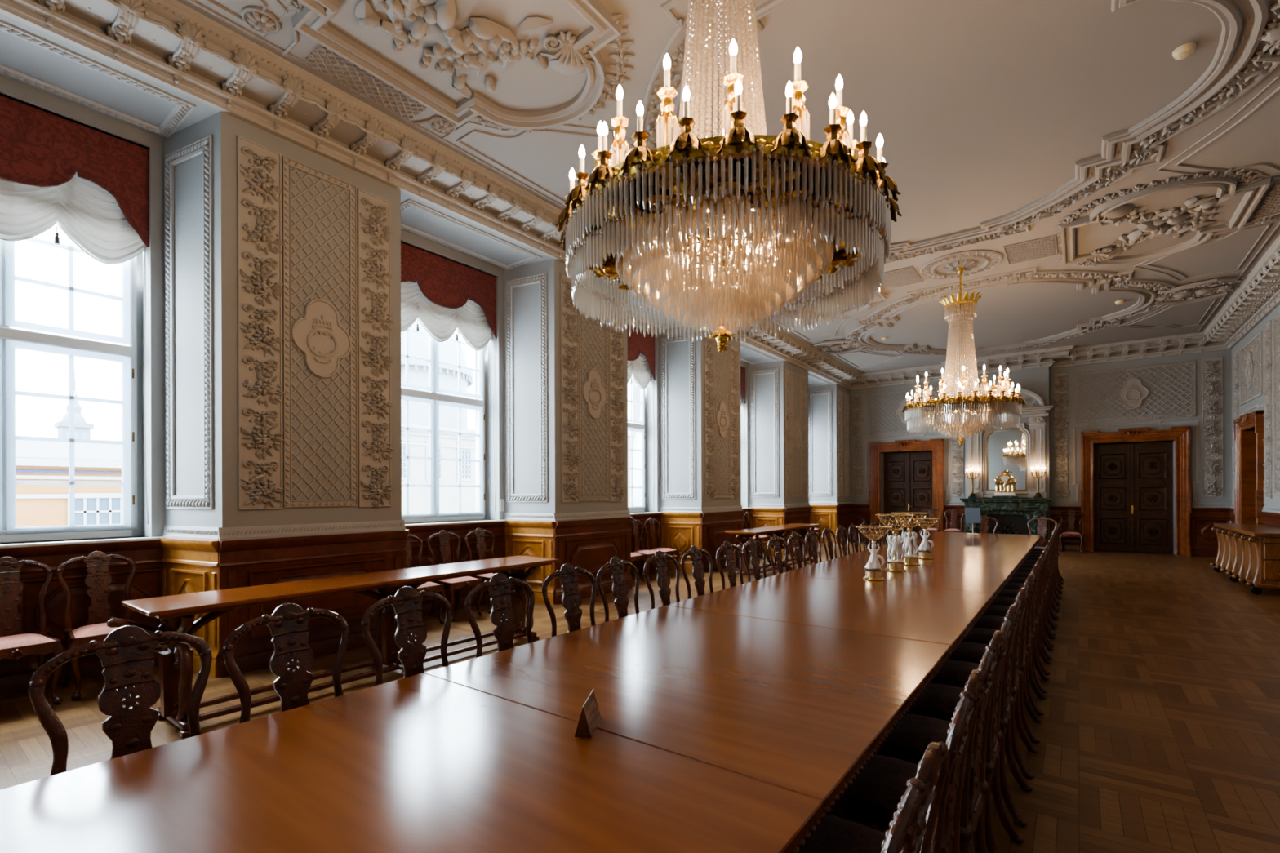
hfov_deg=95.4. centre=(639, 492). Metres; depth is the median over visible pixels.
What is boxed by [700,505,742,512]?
trim
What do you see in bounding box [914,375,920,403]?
candle holder
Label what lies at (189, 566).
trim
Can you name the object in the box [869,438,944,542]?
door
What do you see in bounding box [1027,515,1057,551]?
dining chair
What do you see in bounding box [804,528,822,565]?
dining chair
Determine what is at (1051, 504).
trim
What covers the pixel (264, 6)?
trim
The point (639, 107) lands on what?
candle
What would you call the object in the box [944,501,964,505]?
trim
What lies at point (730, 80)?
candle holder
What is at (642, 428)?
window
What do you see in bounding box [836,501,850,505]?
trim
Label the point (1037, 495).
candelabrum
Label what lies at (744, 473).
pull cord
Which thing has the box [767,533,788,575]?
dining chair
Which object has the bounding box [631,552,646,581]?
dining chair
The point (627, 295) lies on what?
trim
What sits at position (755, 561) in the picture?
dining chair
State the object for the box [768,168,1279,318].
trim
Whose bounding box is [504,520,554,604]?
trim
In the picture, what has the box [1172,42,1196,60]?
smoke detector
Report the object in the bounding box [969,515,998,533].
dining chair
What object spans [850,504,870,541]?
trim
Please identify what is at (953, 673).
dining chair
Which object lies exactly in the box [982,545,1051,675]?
dining chair
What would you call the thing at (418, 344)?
domed church
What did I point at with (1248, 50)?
trim
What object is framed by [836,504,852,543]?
trim
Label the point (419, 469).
house
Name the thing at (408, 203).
trim
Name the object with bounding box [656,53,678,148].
candle holder
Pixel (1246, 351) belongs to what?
trim
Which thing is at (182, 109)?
trim
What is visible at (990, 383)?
candle
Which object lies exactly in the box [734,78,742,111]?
candle
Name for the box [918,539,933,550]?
drapery
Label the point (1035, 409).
trim
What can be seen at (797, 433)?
trim
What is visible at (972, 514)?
sign stand
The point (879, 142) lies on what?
candle
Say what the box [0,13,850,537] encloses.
wall
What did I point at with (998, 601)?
dining chair
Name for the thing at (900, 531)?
dining chair
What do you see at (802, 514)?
trim
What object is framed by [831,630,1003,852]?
dining chair
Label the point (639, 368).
curtain
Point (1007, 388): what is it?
candle holder
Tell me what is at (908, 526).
basket
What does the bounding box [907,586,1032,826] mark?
dining chair
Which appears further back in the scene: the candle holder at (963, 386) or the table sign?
the candle holder at (963, 386)
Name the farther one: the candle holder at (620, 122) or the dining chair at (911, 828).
the candle holder at (620, 122)
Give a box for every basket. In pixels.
[855,525,892,542]
[875,514,915,533]
[891,512,928,529]
[912,517,939,530]
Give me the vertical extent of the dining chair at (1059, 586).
1.114 m
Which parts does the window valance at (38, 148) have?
braid trim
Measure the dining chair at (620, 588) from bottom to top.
1.114 m
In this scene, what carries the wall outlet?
attached to the wall at (17, 54)
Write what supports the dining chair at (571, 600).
on the floor
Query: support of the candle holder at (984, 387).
on the crystal chandelier at (962, 416)
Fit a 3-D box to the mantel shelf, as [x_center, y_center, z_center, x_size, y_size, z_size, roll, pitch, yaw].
[10.126,0.334,16.147,2.160,0.345,0.420,0,0,37]
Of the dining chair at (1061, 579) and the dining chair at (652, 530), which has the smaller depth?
the dining chair at (1061, 579)
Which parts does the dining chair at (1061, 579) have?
seat, leg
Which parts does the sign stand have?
panel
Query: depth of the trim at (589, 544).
8.93 m
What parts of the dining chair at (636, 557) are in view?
seat, seat rail, leg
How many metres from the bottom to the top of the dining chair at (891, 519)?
1.114 m
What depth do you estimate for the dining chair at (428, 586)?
7.14 m
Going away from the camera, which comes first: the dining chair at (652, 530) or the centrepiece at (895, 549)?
the centrepiece at (895, 549)
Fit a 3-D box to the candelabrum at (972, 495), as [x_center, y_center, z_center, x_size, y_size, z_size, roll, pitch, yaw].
[9.517,-0.279,16.642,0.341,0.885,0.346,0,0,37]
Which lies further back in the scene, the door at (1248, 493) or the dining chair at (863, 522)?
the door at (1248, 493)
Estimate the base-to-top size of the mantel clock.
0.790 m
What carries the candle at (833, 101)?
on the crystal chandelier at (724, 232)
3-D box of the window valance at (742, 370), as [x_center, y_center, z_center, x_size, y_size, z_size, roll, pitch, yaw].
[2.208,-2.776,14.514,0.029,0.923,1.850,0,0,37]
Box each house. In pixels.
[401,422,475,514]
[627,431,633,506]
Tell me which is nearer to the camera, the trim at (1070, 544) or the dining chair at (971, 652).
the dining chair at (971, 652)
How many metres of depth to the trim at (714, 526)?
12.05 m
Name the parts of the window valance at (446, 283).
braid trim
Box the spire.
[53,370,93,439]
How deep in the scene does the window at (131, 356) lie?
5.19 m
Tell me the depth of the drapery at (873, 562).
5.56 m
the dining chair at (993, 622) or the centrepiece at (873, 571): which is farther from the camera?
the centrepiece at (873, 571)
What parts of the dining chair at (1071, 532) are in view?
leg, seat rail, frame, seat, leg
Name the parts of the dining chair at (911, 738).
leg, seat, seat rail, leg, frame, leg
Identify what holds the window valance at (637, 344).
attached to the window at (642, 428)
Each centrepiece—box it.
[855,525,892,580]
[875,514,915,572]
[891,512,928,565]
[912,517,939,559]
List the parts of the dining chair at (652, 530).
frame, seat, seat rail, leg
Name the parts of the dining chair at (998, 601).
seat rail, seat, frame, leg, leg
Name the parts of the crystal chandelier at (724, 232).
candle arm, candle arm, candle arm, candle arm, candle arm, candle arm, bowl frame, candle arm, candle arm, candle arm, candle arm, candle arm, candle arm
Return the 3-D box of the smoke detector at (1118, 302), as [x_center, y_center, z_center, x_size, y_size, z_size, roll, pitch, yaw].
[9.477,-3.750,11.494,0.150,0.062,0.150,0,0,37]
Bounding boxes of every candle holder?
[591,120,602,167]
[609,84,629,166]
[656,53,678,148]
[722,38,745,135]
[791,46,809,140]
[835,74,850,148]
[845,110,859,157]
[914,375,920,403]
[923,371,929,401]
[938,368,946,399]
[960,365,967,396]
[980,364,987,395]
[991,375,996,395]
[996,365,1003,395]
[1004,368,1011,396]
[1004,371,1006,387]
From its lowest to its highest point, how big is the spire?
19.200 m
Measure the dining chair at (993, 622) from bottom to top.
1.114 m
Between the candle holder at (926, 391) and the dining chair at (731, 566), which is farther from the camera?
the candle holder at (926, 391)
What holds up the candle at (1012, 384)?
on the crystal chandelier at (962, 416)
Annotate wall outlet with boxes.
[499,498,504,511]
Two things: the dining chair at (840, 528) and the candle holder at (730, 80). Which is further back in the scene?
the dining chair at (840, 528)
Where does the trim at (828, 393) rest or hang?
attached to the wall at (17, 54)
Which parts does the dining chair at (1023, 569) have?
seat, frame, leg, leg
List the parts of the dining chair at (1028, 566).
seat, frame, leg, leg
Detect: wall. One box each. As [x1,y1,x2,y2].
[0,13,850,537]
[849,349,1231,555]
[1231,304,1279,506]
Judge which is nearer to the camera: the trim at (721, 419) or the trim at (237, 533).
the trim at (237, 533)
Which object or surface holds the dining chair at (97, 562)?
on the floor
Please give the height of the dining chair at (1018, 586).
1.114 m
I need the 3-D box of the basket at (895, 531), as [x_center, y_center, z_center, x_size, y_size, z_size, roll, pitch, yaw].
[2.723,0.330,6.212,0.385,0.192,0.385,0,0,25]
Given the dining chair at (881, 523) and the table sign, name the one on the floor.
the dining chair at (881, 523)
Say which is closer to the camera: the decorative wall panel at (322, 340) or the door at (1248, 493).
the decorative wall panel at (322, 340)
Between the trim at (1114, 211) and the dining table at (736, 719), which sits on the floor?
the dining table at (736, 719)
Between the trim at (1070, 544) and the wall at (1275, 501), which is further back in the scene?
the trim at (1070, 544)
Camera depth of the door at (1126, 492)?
15.16 m
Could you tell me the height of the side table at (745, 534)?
0.860 m
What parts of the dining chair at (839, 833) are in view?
seat, seat rail, frame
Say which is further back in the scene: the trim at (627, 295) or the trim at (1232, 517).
the trim at (1232, 517)
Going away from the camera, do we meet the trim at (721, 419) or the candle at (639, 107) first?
the candle at (639, 107)
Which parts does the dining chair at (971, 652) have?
seat, seat rail, frame, leg, leg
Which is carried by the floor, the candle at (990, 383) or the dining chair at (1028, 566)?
the dining chair at (1028, 566)
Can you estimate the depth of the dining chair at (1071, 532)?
15.46 m
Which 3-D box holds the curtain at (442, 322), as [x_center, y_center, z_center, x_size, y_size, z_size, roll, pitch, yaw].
[-2.783,-2.638,8.058,0.107,1.106,1.871,0,0,37]
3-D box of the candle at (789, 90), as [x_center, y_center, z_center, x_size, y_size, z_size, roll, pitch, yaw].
[0.609,-1.601,2.373,0.032,0.157,0.032,0,0,37]
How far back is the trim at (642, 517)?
11.52 m
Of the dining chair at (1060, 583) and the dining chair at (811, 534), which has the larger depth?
the dining chair at (1060, 583)
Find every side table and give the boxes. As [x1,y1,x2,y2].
[106,555,559,738]
[724,523,821,577]
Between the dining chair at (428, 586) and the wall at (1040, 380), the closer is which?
the dining chair at (428, 586)
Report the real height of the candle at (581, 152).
0.157 m
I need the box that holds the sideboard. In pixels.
[1209,523,1279,594]
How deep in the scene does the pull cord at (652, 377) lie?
11.98 m
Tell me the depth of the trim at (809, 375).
17.65 m
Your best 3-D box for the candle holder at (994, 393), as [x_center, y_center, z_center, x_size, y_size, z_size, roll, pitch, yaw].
[5.950,-1.684,9.774,0.098,0.581,0.105,0,0,37]
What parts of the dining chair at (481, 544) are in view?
frame, seat rail, seat, leg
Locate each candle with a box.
[568,168,575,191]
[578,144,585,173]
[600,120,608,151]
[636,100,643,131]
[682,84,689,117]
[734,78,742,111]
[785,80,793,113]
[828,93,836,124]
[859,111,866,142]
[875,133,883,162]
[989,381,991,391]
[1011,382,1013,391]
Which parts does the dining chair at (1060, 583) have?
seat, leg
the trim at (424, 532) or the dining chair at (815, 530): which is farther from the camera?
the dining chair at (815, 530)
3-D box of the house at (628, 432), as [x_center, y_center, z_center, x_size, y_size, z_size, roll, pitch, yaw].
[6.788,-0.922,91.884,8.350,17.000,65.600,0,0,37]
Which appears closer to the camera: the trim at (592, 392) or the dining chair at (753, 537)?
the trim at (592, 392)
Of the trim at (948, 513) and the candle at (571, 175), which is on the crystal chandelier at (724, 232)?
the candle at (571, 175)
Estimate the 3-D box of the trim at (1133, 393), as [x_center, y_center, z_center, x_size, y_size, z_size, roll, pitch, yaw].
[10.470,-1.510,16.526,8.760,3.490,0.094,0,0,37]
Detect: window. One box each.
[0,93,148,544]
[400,240,497,524]
[627,325,654,512]
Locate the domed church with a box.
[400,317,473,429]
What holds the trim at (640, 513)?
attached to the wall at (17, 54)
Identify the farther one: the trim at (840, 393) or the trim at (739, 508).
the trim at (840, 393)
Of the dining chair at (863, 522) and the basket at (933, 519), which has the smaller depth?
the basket at (933, 519)
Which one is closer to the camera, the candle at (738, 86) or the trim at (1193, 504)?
the candle at (738, 86)
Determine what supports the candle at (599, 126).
on the crystal chandelier at (724, 232)
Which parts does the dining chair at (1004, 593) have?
seat, frame, leg, leg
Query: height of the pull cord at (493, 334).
2.660 m
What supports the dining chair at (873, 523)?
on the floor
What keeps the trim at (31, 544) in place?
attached to the wall at (17, 54)
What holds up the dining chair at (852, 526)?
on the floor
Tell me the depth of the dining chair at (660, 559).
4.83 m
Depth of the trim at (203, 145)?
5.26 m
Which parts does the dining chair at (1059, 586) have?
seat, leg, leg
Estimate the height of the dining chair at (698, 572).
1.114 m
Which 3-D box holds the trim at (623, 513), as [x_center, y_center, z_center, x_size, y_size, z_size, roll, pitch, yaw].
[-0.698,0.355,9.049,0.035,0.115,1.760,0,0,37]
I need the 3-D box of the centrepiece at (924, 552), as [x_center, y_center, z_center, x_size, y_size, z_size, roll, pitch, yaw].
[3.594,0.575,7.334,0.324,0.507,0.324,0,0,-6]
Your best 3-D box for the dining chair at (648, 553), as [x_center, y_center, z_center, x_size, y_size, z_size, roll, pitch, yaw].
[0.086,1.043,10.889,0.571,1.114,0.511,0,0,37]
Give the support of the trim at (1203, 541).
attached to the wall at (1040, 380)
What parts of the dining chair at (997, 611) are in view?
seat, seat rail, frame, leg, leg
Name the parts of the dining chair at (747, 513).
frame, leg, seat rail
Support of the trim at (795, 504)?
attached to the wall at (17, 54)
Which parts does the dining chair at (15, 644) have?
frame, seat, seat rail, leg, leg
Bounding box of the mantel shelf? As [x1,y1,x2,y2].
[960,497,1053,511]
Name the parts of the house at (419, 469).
pane, pane, cornice, pane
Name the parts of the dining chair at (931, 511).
seat rail, frame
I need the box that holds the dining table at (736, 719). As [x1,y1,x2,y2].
[0,531,1042,852]
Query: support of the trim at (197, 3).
attached to the ceiling
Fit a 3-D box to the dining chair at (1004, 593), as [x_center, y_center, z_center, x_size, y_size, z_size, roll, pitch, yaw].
[4.136,1.029,6.294,0.571,1.114,0.511,0,0,37]
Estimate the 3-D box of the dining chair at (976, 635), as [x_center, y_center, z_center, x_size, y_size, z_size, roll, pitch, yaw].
[2.764,1.034,4.470,0.571,1.114,0.511,0,0,37]
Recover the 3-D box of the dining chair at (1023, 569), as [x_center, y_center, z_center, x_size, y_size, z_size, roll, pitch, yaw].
[5.508,1.025,8.117,0.571,1.114,0.511,0,0,36]
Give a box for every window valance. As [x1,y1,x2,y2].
[0,95,149,247]
[400,242,497,338]
[627,325,655,380]
[740,367,745,404]
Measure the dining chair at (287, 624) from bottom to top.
1.114 m
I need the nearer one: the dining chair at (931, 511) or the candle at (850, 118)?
the candle at (850, 118)
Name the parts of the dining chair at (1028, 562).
seat, frame, leg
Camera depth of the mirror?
16.26 m
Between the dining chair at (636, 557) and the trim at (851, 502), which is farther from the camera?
the trim at (851, 502)
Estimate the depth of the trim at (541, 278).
8.51 m
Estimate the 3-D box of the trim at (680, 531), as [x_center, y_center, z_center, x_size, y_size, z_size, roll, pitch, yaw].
[0.808,1.002,11.795,0.901,1.190,0.085,0,0,25]
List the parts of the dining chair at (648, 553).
frame, leg, seat, seat rail, leg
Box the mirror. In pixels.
[986,426,1026,490]
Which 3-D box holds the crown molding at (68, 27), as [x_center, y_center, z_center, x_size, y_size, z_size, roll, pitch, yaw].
[3.256,-3.571,6.909,8.947,0.380,24.130,0,0,37]
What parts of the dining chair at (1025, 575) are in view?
seat, frame, leg, leg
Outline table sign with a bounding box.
[574,688,601,737]
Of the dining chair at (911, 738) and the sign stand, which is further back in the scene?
the sign stand
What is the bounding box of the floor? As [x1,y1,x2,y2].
[0,540,1279,852]
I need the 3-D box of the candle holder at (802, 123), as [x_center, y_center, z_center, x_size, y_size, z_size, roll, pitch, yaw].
[0.689,-1.667,2.559,0.108,0.581,0.099,0,0,37]
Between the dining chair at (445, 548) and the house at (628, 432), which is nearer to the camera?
the dining chair at (445, 548)
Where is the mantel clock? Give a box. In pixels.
[991,470,1017,498]
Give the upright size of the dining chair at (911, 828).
1.114 m
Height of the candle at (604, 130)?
0.157 m
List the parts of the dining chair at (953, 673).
seat, seat rail, frame, leg, leg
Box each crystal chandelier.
[555,0,902,352]
[901,266,1026,445]
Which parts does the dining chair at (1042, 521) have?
seat, frame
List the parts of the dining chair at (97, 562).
leg, leg, seat rail, seat, frame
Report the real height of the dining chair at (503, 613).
1.114 m
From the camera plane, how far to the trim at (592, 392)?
8.93 m
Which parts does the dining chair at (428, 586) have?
frame, seat, seat rail, leg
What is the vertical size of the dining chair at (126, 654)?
1.114 m
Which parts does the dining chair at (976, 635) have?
seat, seat rail, frame, leg, leg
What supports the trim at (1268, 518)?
attached to the wall at (1275, 501)
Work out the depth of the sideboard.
9.36 m
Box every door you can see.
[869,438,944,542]
[1080,426,1191,556]
[1233,409,1264,524]
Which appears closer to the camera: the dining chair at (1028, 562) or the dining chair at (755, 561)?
the dining chair at (755, 561)
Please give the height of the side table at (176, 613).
0.860 m
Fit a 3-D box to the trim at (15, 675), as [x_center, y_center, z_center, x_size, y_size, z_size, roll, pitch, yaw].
[-5.061,1.022,4.675,0.085,1.190,2.060,0,0,37]
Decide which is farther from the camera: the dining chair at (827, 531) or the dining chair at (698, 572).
the dining chair at (827, 531)
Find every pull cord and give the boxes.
[143,244,148,524]
[493,333,495,511]
[652,377,653,506]
[743,472,744,502]
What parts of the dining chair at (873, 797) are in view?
leg, seat, seat rail, leg, leg, frame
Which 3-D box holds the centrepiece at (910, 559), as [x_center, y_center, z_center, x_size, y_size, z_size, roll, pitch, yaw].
[3.119,0.531,6.728,0.383,0.597,0.383,0,0,-8]
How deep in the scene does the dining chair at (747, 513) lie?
14.68 m
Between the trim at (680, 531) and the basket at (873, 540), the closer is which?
the basket at (873, 540)
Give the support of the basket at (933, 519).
on the centrepiece at (924, 552)
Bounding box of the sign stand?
[964,507,981,534]
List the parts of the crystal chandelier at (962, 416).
candle arm, candle arm, candle arm, candle arm, candle arm, candle arm, rod, crown, candle arm, candle arm, candle arm, candle arm, candle arm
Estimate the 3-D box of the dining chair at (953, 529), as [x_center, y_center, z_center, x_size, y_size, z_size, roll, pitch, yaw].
[9.083,1.013,16.887,0.511,1.114,0.571,0,0,37]
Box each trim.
[0,19,195,137]
[0,536,164,548]
[0,540,163,696]
[159,537,218,677]
[160,134,218,541]
[186,0,288,41]
[188,0,1279,373]
[217,520,405,541]
[218,530,408,678]
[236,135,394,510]
[240,0,635,133]
[400,199,542,269]
[404,519,507,527]
[405,521,505,616]
[440,0,1279,264]
[503,272,554,521]
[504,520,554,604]
[553,510,631,521]
[553,517,633,604]
[560,272,625,502]
[626,295,683,329]
[630,511,662,515]
[630,513,661,576]
[659,333,701,512]
[660,512,701,572]
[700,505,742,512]
[701,511,745,572]
[703,333,739,499]
[740,343,777,364]
[742,508,751,546]
[748,368,783,508]
[750,507,783,555]
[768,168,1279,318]
[768,218,1279,368]
[783,502,809,508]
[783,506,812,555]
[785,367,808,497]
[808,373,831,386]
[808,390,836,505]
[809,505,836,543]
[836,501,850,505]
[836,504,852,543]
[838,390,849,496]
[850,501,869,504]
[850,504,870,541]
[852,355,1224,502]
[943,505,964,532]
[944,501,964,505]
[966,386,1053,498]
[1049,502,1080,506]
[1049,506,1081,551]
[1190,507,1230,557]
[1191,502,1231,507]
[1227,507,1235,524]
[1231,314,1279,504]
[1257,511,1279,527]
[1262,505,1279,513]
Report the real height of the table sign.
0.107 m
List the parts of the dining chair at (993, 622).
seat, seat rail, frame, leg, leg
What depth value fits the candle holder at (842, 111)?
2.71 m
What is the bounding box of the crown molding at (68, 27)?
[0,0,1279,390]
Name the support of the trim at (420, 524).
attached to the wall at (17, 54)
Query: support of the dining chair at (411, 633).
on the floor
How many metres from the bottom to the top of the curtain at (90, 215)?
1.106 m
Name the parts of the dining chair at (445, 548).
leg, frame, leg, leg, seat rail, seat, leg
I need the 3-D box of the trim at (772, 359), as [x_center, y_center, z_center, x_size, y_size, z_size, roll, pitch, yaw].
[2.598,-3.363,14.219,0.730,0.032,2.060,0,0,37]
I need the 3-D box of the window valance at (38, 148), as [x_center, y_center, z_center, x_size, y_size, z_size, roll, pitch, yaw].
[-5.152,-2.751,4.734,0.029,0.923,1.850,0,0,37]
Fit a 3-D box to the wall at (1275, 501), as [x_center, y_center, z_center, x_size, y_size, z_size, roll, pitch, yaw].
[7.184,-1.099,4.271,0.490,5.350,24.630,0,0,37]
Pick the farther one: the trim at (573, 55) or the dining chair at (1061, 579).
the dining chair at (1061, 579)
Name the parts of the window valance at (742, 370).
braid trim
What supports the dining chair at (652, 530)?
on the floor
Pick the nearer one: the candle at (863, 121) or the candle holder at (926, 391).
the candle at (863, 121)
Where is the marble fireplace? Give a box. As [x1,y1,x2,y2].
[960,497,1053,546]
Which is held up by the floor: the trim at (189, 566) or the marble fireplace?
the marble fireplace
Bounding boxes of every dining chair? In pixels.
[0,556,64,704]
[28,625,212,776]
[56,551,142,700]
[222,603,348,724]
[360,586,451,686]
[405,534,445,623]
[426,529,483,621]
[464,527,494,613]
[464,573,534,657]
[542,563,595,636]
[595,556,639,622]
[631,518,656,580]
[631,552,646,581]
[643,517,679,574]
[643,550,679,609]
[680,545,713,599]
[715,541,743,589]
[742,517,760,557]
[742,537,766,582]
[743,511,770,556]
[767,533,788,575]
[786,531,806,570]
[800,669,982,852]
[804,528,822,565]
[809,528,821,544]
[822,526,836,560]
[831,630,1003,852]
[835,524,849,556]
[848,523,861,553]
[859,521,871,550]
[870,520,880,546]
[876,604,1024,852]
[879,519,888,545]
[880,741,949,852]
[888,517,895,540]
[895,521,904,540]
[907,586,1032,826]
[919,507,941,535]
[930,574,1038,778]
[942,508,964,532]
[948,564,1042,743]
[961,556,1046,715]
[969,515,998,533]
[973,550,1049,693]
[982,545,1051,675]
[990,541,1053,659]
[997,537,1055,647]
[1002,533,1057,635]
[1007,531,1058,626]
[1011,528,1059,617]
[1016,526,1060,610]
[1018,524,1062,604]
[1022,523,1062,598]
[1024,521,1062,592]
[1026,520,1063,587]
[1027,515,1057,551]
[1030,519,1064,583]
[1059,509,1084,552]
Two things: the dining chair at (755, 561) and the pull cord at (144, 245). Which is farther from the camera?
the dining chair at (755, 561)
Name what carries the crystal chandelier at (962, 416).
hanging from the ceiling
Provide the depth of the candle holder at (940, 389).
9.21 m
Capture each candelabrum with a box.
[965,467,979,498]
[1031,466,1045,498]
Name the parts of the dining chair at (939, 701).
seat, seat rail, frame, leg, leg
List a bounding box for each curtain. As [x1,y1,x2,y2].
[0,171,144,264]
[400,281,492,351]
[627,352,650,389]
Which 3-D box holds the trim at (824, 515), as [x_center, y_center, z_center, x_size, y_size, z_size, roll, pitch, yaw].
[5.715,0.986,18.315,0.901,1.190,0.085,0,0,25]
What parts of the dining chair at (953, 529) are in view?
seat rail, seat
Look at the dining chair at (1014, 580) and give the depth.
7.17 m
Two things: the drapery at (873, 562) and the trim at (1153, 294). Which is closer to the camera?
the drapery at (873, 562)
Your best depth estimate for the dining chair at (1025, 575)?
7.62 m
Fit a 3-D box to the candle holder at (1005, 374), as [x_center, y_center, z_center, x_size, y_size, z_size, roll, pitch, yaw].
[5.945,-1.684,9.486,0.110,0.581,0.098,0,0,37]
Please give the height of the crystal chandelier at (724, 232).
2.986 m
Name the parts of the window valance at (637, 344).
braid trim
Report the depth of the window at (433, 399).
8.21 m
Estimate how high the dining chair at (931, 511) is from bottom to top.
1.114 m
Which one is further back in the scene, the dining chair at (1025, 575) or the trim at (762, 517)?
the trim at (762, 517)
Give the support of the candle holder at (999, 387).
on the crystal chandelier at (962, 416)
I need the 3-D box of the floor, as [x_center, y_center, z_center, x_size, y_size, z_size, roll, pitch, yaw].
[3.009,1.640,7.483,11.000,0.100,25.330,0,0,37]
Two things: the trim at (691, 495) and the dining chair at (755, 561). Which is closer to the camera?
the dining chair at (755, 561)
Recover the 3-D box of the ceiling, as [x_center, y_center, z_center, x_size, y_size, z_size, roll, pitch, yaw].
[2.991,-3.860,7.483,11.000,0.200,25.330,0,0,37]
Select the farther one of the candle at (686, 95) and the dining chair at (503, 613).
the dining chair at (503, 613)
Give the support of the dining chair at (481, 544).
on the floor
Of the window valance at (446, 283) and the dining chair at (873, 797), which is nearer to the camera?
the dining chair at (873, 797)
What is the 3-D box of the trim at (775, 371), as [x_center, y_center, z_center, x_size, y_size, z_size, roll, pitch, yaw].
[3.264,-1.401,15.078,0.904,3.600,0.035,0,0,25]
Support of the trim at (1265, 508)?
attached to the wall at (1275, 501)
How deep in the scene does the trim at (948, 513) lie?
17.32 m
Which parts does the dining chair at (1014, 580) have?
seat, frame, leg, leg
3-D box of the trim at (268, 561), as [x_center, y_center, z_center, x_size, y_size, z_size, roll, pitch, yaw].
[-3.129,1.015,5.774,0.085,1.190,1.760,0,0,37]
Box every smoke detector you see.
[1115,299,1124,304]
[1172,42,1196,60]
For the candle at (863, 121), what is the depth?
2.55 m
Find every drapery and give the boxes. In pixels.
[864,554,884,568]
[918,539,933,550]
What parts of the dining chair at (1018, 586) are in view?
seat, frame, leg, leg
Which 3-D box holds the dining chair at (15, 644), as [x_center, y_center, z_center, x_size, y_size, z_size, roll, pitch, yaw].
[-4.779,1.059,4.425,0.571,1.114,0.511,0,0,37]
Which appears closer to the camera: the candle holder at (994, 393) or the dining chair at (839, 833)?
the dining chair at (839, 833)
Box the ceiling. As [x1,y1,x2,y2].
[177,0,1279,373]
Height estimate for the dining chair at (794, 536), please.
1.114 m

